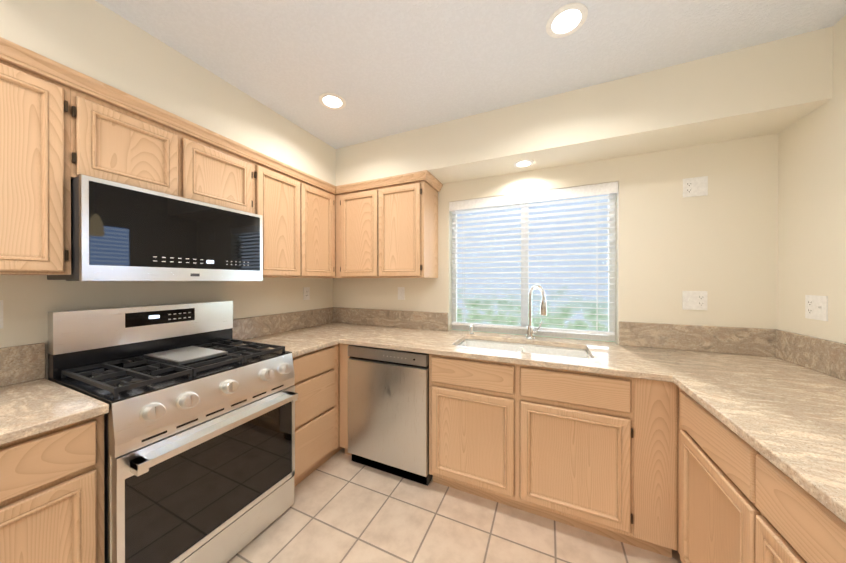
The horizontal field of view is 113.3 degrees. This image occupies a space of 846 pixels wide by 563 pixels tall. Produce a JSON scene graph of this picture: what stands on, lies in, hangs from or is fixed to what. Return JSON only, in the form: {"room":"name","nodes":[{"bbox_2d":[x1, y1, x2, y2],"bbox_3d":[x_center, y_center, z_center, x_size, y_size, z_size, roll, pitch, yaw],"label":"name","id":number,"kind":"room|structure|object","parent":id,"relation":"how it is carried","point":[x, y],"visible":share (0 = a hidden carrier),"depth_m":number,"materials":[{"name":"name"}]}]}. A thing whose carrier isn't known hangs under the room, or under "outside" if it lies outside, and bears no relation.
{"room":"kitchen","nodes":[
{"label":"kitchen","id":0,"kind":"room"},
{"bbox_2d":[0,275,332,378],"bbox_3d":[-1.969,0.088,0.784,0.127,2.515,4.978,0,0,24],"label":"wall","id":1,"kind":"structure","parent":0,"point":[30,302],"depth_m":1.50,"materials":[{"name":"beige paint"}]},
{"bbox_2d":[0,300,2,328],"bbox_3d":[-1.746,0.135,1.115,0.006,0.117,0.071,0,0,24],"label":"outlet","id":2,"kind":"object","parent":1,"relation":"attached to","point":[1,314],"visible":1,"depth_m":1.14,"materials":[{"name":"white plastic"}]},
{"bbox_2d":[0,37,74,274],"bbox_3d":[-1.621,-0.431,0.997,0.324,0.808,0.390,0,0,24],"label":"upper cabinet","id":3,"kind":"object","parent":1,"relation":"attached to","point":[61,126],"depth_m":1.03,"materials":[{"name":"brown wood"}]},
{"bbox_2d":[68,67,187,198],"bbox_3d":[-1.467,-0.629,1.339,0.324,0.414,0.361,0,0,24],"label":"upper cabinet","id":4,"kind":"object","parent":1,"relation":"attached to","point":[115,135],"depth_m":1.24,"materials":[{"name":"brown wood"}]},
{"bbox_2d":[47,174,262,280],"bbox_3d":[-1.353,-0.211,1.509,0.392,0.415,0.754,0,0,24],"label":"over-the-range microwave","id":5,"kind":"object","parent":4,"relation":"attached to","point":[121,232],"visible":1,"depth_m":1.28,"materials":[{"name":"grey metal"}]},
{"bbox_2d":[188,121,255,213],"bbox_3d":[-1.311,-0.630,1.686,0.324,0.414,0.401,0,0,24],"label":"upper cabinet","id":6,"kind":"object","parent":1,"relation":"attached to","point":[221,169],"depth_m":1.61,"materials":[{"name":"brown wood"}]},
{"bbox_2d":[256,151,303,277],"bbox_3d":[-1.153,-0.435,2.038,0.324,0.808,0.370,0,0,24],"label":"upper cabinet","id":7,"kind":"object","parent":1,"relation":"attached to","point":[279,185],"depth_m":1.98,"materials":[{"name":"brown wood"}]},
{"bbox_2d":[303,287,309,299],"bbox_3d":[-1.083,0.112,2.589,0.006,0.117,0.071,0,0,24],"label":"outlet","id":8,"kind":"object","parent":1,"relation":"attached to","point":[306,293],"visible":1,"depth_m":2.59,"materials":[{"name":"white plastic"}]},
{"bbox_2d":[304,173,335,277],"bbox_3d":[-1.007,-0.436,2.363,0.324,0.808,0.362,0,0,24],"label":"upper cabinet","id":9,"kind":"object","parent":1,"relation":"attached to","point":[319,195],"depth_m":2.32,"materials":[{"name":"brown wood"}]},
{"bbox_2d":[0,0,335,185],"bbox_3d":[-1.828,-1.004,0.536,0.330,0.330,4.394,0,0,24],"label":"soffit","id":10,"kind":"object","parent":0,"point":[94,39],"depth_m":1.33,"materials":[{"name":"beige paint"}]},
{"bbox_2d":[227,448,681,562],"bbox_3d":[-0.432,1.398,0.097,3.498,0.102,4.978,0,0,24],"label":"floor","id":11,"kind":"structure","parent":0,"point":[344,508],"depth_m":1.50,"materials":[{"name":"tile"}]},
{"bbox_2d":[0,414,104,562],"bbox_3d":[-1.482,0.906,0.939,0.629,0.876,0.385,0,0,24],"label":"base cabinet","id":12,"kind":"object","parent":11,"relation":"on","point":[52,501],"depth_m":0.89,"materials":[{"name":"brown wood"}]},
{"bbox_2d":[0,343,108,444],"bbox_3d":[-1.551,0.368,0.764,0.645,0.189,0.761,0,0,24],"label":"countertop","id":13,"kind":"structure","parent":12,"relation":"on","point":[31,404],"depth_m":1.01,"materials":[{"name":"stone"}]},
{"bbox_2d":[48,301,297,562],"bbox_3d":[-1.186,0.738,1.437,0.716,1.209,0.756,0,0,24],"label":"range","id":14,"kind":"object","parent":11,"relation":"on","point":[199,442],"visible":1,"depth_m":1.27,"materials":[{"name":"silver metal"}]},
{"bbox_2d":[292,343,339,486],"bbox_3d":[-1.009,0.903,1.994,0.627,0.876,0.393,0,0,24],"label":"base cabinet","id":15,"kind":"object","parent":11,"relation":"on","point":[317,373],"depth_m":1.88,"materials":[{"name":"brown wood"}]},
{"bbox_2d":[340,343,351,454],"bbox_3d":[-0.792,0.901,2.478,0.627,0.876,0.668,0,0,24],"label":"base cabinet","id":16,"kind":"object","parent":11,"relation":"on","point":[344,356],"depth_m":2.09,"materials":[{"name":"brown wood"}]},
{"bbox_2d":[232,307,845,393],"bbox_3d":[0.329,0.365,1.785,3.237,0.189,1.167,0,0,24],"label":"countertop","id":17,"kind":"structure","parent":16,"relation":"on","point":[650,351],"depth_m":1.75,"materials":[{"name":"stone"}]},
{"bbox_2d":[469,324,473,333],"bbox_3d":[0.389,0.387,2.243,0.038,0.076,0.071,0,0,24],"label":"soap dispenser","id":18,"kind":"object","parent":17,"relation":"on","point":[471,328],"visible":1,"depth_m":2.25,"materials":[{"name":"silver metal"}]},
{"bbox_2d":[456,339,591,358],"bbox_3d":[0.646,0.564,1.879,0.884,0.206,0.432,0,0,24],"label":"sink","id":19,"kind":"object","parent":17,"relation":"in","point":[547,350],"visible":0.1,"depth_m":2.03,"materials":[{"name":"white ceramic"}]},
{"bbox_2d":[525,284,546,339],"bbox_3d":[0.809,0.222,1.999,0.149,0.408,0.189,0,0,24],"label":"faucet","id":20,"kind":"object","parent":17,"relation":"on","point":[543,312],"visible":1,"depth_m":2.05,"materials":[{"name":"silver metal"}]},
{"bbox_2d":[348,345,432,485],"bbox_3d":[-0.138,0.905,2.187,0.625,0.871,0.618,0,0,24],"label":"dishwasher","id":21,"kind":"object","parent":11,"relation":"on","point":[388,410],"visible":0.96,"depth_m":1.89,"materials":[{"name":"grey metal"}]},
{"bbox_2d":[429,359,639,547],"bbox_3d":[0.654,1.011,1.850,1.087,0.660,0.629,0,0,24],"label":"base cabinet","id":22,"kind":"object","parent":11,"relation":"on","point":[559,446],"depth_m":1.52,"materials":[{"name":"brown wood"}]},
{"bbox_2d":[632,378,672,557],"bbox_3d":[1.572,0.905,1.407,0.659,0.876,0.683,0,0,24],"label":"base cabinet","id":23,"kind":"object","parent":11,"relation":"on","point":[664,468],"depth_m":1.32,"materials":[{"name":"brown wood"}]},
{"bbox_2d":[672,383,741,562],"bbox_3d":[1.334,0.907,0.876,0.659,0.876,0.480,0,0,24],"label":"base cabinet","id":24,"kind":"object","parent":11,"relation":"on","point":[705,452],"depth_m":1.06,"materials":[{"name":"brown wood"}]},
{"bbox_2d":[740,439,845,562],"bbox_3d":[1.135,0.908,0.435,0.659,0.876,0.488,0,0,24],"label":"base cabinet","id":25,"kind":"object","parent":11,"relation":"on","point":[781,522],"depth_m":0.70,"materials":[{"name":"brown wood"}]},
{"bbox_2d":[688,359,845,522],"bbox_3d":[1.010,0.369,0.275,0.757,0.189,1.869,0,0,24],"label":"countertop","id":26,"kind":"structure","parent":25,"relation":"on","point":[776,398],"depth_m":0.90,"materials":[{"name":"stone"}]},
{"bbox_2d":[95,0,845,148],"bbox_3d":[-0.432,-1.218,0.088,3.498,0.102,4.978,0,0,24],"label":"ceiling","id":27,"kind":"structure","parent":0,"point":[383,68],"depth_m":1.38,"materials":[{"name":"white paint"}]},
{"bbox_2d":[319,93,345,109],"bbox_3d":[-0.589,-1.169,1.811,0.168,0.007,0.168,0,0,24],"label":"recessed light","id":28,"kind":"object","parent":27,"relation":"in","point":[333,101],"visible":1,"depth_m":1.81,"materials":[{"name":"white plastic"}]},
{"bbox_2d":[546,2,587,37],"bbox_3d":[0.644,-1.167,1.251,0.168,0.007,0.168,0,0,24],"label":"recessed light","id":29,"kind":"object","parent":27,"relation":"in","point":[566,20],"visible":1,"depth_m":1.24,"materials":[{"name":"white plastic"}]},
{"bbox_2d":[333,133,777,350],"bbox_3d":[0.563,0.083,2.305,3.498,2.515,0.127,0,0,24],"label":"wall","id":30,"kind":"structure","parent":0,"point":[718,243],"depth_m":1.77,"materials":[{"name":"beige paint"}]},
{"bbox_2d":[336,178,379,277],"bbox_3d":[-0.518,-0.436,2.539,0.469,0.808,0.324,0,0,24],"label":"upper cabinet","id":31,"kind":"object","parent":30,"relation":"attached to","point":[358,203],"depth_m":2.39,"materials":[{"name":"brown wood"}]},
{"bbox_2d":[398,287,404,299],"bbox_3d":[-0.204,0.110,2.571,0.071,0.117,0.015,0,0,24],"label":"electrical outlet","id":32,"kind":"object","parent":30,"relation":"attached to","point":[401,293],"visible":1,"depth_m":2.57,"materials":[{"name":"white plastic"}]},
{"bbox_2d":[380,170,439,277],"bbox_3d":[-0.125,-0.436,2.362,0.418,0.808,0.324,0,0,24],"label":"upper cabinet","id":33,"kind":"object","parent":30,"relation":"attached to","point":[409,201],"depth_m":2.22,"materials":[{"name":"brown wood"}]},
{"bbox_2d":[452,194,615,341],"bbox_3d":[0.815,-0.129,2.230,1.212,1.107,0.036,0,0,24],"label":"window","id":34,"kind":"structure","parent":30,"relation":"in","point":[611,317],"depth_m":2.19,"materials":[{"name":"white plastic"}]},
{"bbox_2d":[449,182,617,334],"bbox_3d":[0.790,-0.155,2.173,1.208,1.052,0.066,0,0,24],"label":"window blinds","id":35,"kind":"object","parent":34,"relation":"attached to","point":[596,190],"visible":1,"depth_m":2.12,"materials":[{"name":"white plastic"}]},
{"bbox_2d":[682,291,706,309],"bbox_3d":[1.684,0.118,1.722,0.117,0.117,0.015,0,0,24],"label":"electrical outlet","id":36,"kind":"object","parent":30,"relation":"attached to","point":[694,300],"visible":1,"depth_m":1.73,"materials":[{"name":"white plastic"}]},
{"bbox_2d":[683,176,707,197],"bbox_3d":[1.686,-0.586,1.724,0.117,0.117,0.006,0,0,24],"label":"electrical outlet","id":37,"kind":"object","parent":30,"relation":"attached to","point":[695,186],"visible":1,"depth_m":1.72,"materials":[{"name":"white plastic"}]},
{"bbox_2d":[336,26,832,185],"bbox_3d":[0.469,-1.009,2.093,3.244,0.330,0.330,0,0,24],"label":"ceiling soffit","id":38,"kind":"structure","parent":0,"point":[774,87],"depth_m":1.63,"materials":[{"name":"beige paint"}]},
{"bbox_2d":[514,159,533,167],"bbox_3d":[0.718,-0.839,1.987,0.132,0.007,0.132,0,0,24],"label":"recessed light","id":39,"kind":"object","parent":38,"relation":"attached to","point":[523,163],"visible":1,"depth_m":1.99,"materials":[{"name":"white plastic"}]},
{"bbox_2d":[778,15,845,343],"bbox_3d":[1.559,0.089,0.409,0.127,2.515,2.769,0,0,24],"label":"wall","id":40,"kind":"structure","parent":0,"point":[812,203],"depth_m":1.35,"materials":[{"name":"beige paint"}]},
{"bbox_2d":[805,295,827,320],"bbox_3d":[1.905,0.127,1.354,0.015,0.117,0.117,0,0,24],"label":"outlet","id":41,"kind":"object","parent":40,"relation":"attached to","point":[816,307],"visible":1,"depth_m":1.35,"materials":[{"name":"white plastic"}]},
{"label":"outside","id":42,"kind":"structure","parent":0,"visible":0},
{"bbox_2d":[453,195,612,341],"bbox_3d":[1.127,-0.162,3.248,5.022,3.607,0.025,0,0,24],"label":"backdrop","id":43,"kind":"structure","parent":42,"point":[511,314],"depth_m":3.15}
]}

